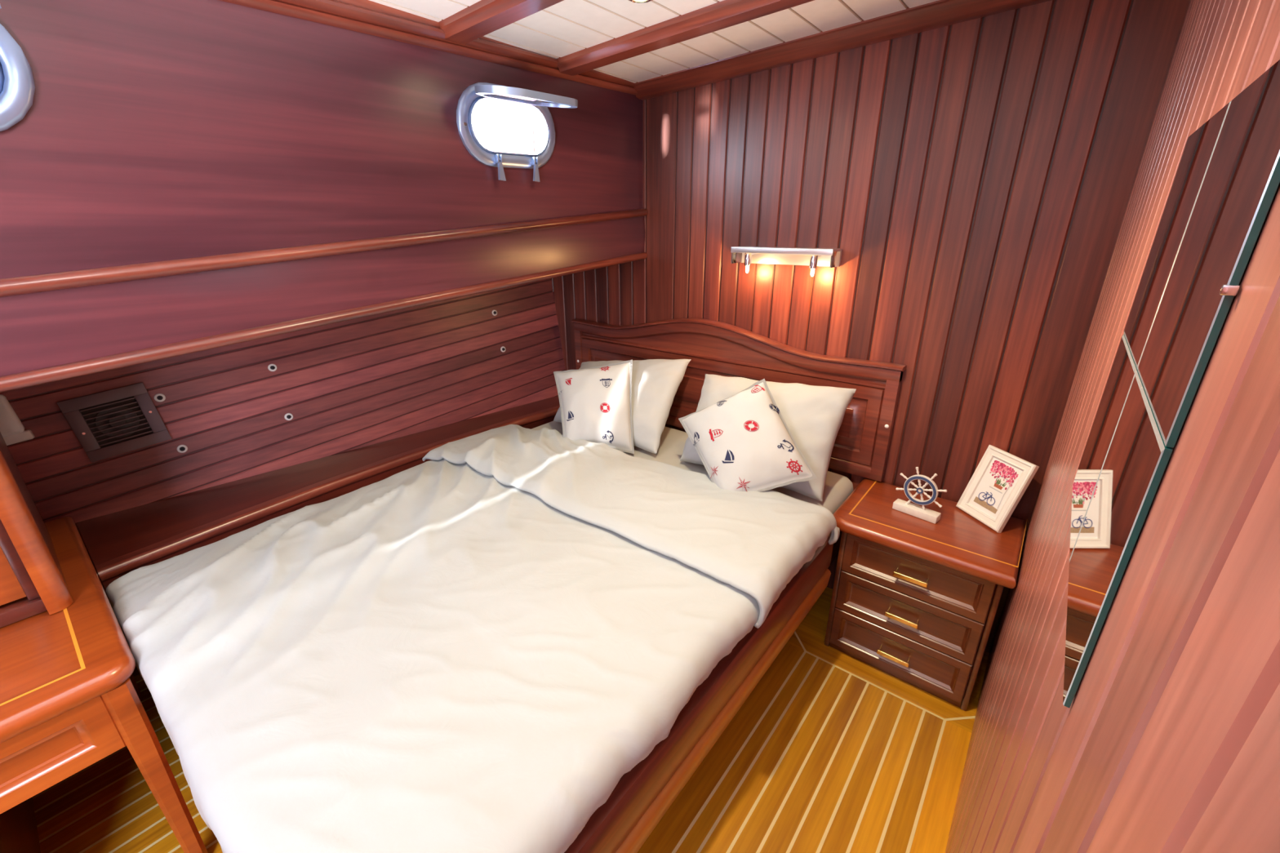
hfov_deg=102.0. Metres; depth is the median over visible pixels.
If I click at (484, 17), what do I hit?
beam
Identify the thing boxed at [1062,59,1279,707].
mirror
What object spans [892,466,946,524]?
ornament
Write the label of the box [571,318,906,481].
headboard
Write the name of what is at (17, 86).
window
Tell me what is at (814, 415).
pillow
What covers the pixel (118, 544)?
ledge
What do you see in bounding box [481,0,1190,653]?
wall
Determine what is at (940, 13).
trim
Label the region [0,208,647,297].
trim
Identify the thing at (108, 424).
vent grille
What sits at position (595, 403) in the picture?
cushion
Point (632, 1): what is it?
recessed light
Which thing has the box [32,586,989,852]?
floor
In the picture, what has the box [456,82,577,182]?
window
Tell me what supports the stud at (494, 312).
attached to the planks
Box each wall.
[0,0,643,279]
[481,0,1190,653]
[945,0,1279,852]
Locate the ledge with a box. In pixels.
[75,395,559,590]
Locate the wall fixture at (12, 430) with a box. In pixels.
[0,394,34,445]
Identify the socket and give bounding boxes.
[744,253,755,272]
[808,254,821,276]
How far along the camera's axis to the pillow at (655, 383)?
2.22 m
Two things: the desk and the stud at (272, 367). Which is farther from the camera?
the stud at (272, 367)
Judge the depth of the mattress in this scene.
2.12 m
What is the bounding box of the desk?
[0,516,208,852]
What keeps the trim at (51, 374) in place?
attached to the wall at (152, 131)
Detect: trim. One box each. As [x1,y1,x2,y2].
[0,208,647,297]
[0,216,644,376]
[0,252,647,392]
[219,0,637,95]
[633,0,1052,100]
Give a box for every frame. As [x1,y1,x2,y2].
[564,530,841,852]
[955,444,1039,533]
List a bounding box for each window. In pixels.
[0,4,35,131]
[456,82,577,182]
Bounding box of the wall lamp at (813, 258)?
[730,246,842,276]
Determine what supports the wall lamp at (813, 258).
attached to the wall at (973, 180)
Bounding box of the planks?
[0,278,565,676]
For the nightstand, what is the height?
0.581 m
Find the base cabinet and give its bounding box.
[0,431,73,627]
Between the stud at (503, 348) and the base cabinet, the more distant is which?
the stud at (503, 348)
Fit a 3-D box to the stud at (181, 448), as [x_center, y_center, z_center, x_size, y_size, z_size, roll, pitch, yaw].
[-1.643,0.082,1.862,0.030,0.030,0.015,-19,28,-41]
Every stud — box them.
[154,393,165,402]
[177,444,187,453]
[267,364,276,371]
[284,413,293,420]
[492,310,497,315]
[500,346,506,351]
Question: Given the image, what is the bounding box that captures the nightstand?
[824,477,1027,711]
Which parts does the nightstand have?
handle, drawer, handle, drawer, handle, drawer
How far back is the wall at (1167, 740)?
0.30 m
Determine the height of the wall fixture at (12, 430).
0.156 m
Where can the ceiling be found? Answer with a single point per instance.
(564, 28)
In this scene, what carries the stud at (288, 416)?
attached to the planks
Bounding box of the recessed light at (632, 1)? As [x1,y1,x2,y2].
[628,0,652,3]
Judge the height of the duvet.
0.271 m
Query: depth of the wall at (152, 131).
1.21 m
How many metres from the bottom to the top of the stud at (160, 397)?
0.030 m
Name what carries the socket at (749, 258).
attached to the wall lamp at (813, 258)
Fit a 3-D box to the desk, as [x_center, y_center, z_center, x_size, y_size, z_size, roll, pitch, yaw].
[-1.796,0.851,1.074,0.978,0.651,1.142,16,26,36]
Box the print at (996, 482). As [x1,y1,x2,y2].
[973,460,1018,513]
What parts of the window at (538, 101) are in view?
pane frame, pane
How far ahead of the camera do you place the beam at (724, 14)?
1.53 m
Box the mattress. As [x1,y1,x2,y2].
[531,421,853,537]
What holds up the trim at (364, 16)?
attached to the wall at (152, 131)
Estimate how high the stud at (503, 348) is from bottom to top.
0.030 m
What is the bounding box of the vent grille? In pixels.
[57,382,171,462]
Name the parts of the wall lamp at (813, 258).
glass, lamp shade, plate, glass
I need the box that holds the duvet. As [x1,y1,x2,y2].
[106,424,839,852]
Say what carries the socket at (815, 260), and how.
attached to the wall lamp at (813, 258)
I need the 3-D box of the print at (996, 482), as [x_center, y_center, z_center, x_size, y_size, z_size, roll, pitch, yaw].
[1.171,0.198,1.708,0.050,0.149,0.095,-5,22,-12]
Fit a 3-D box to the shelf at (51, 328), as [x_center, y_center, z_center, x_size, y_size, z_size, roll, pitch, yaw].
[-1.534,-0.336,1.389,1.034,0.488,3.698,16,26,36]
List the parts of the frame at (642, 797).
rail moulding, mattress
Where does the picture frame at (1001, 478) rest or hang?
on the nightstand
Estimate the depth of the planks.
2.09 m
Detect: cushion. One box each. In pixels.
[553,359,634,453]
[678,378,817,492]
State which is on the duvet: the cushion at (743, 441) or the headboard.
the cushion at (743, 441)
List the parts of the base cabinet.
door panel, rail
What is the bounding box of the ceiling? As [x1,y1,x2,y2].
[368,0,938,83]
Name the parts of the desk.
drawer, leg, leg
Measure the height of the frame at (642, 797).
0.512 m
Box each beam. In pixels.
[438,0,564,44]
[556,0,814,75]
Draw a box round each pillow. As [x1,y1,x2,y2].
[553,359,691,454]
[680,373,856,501]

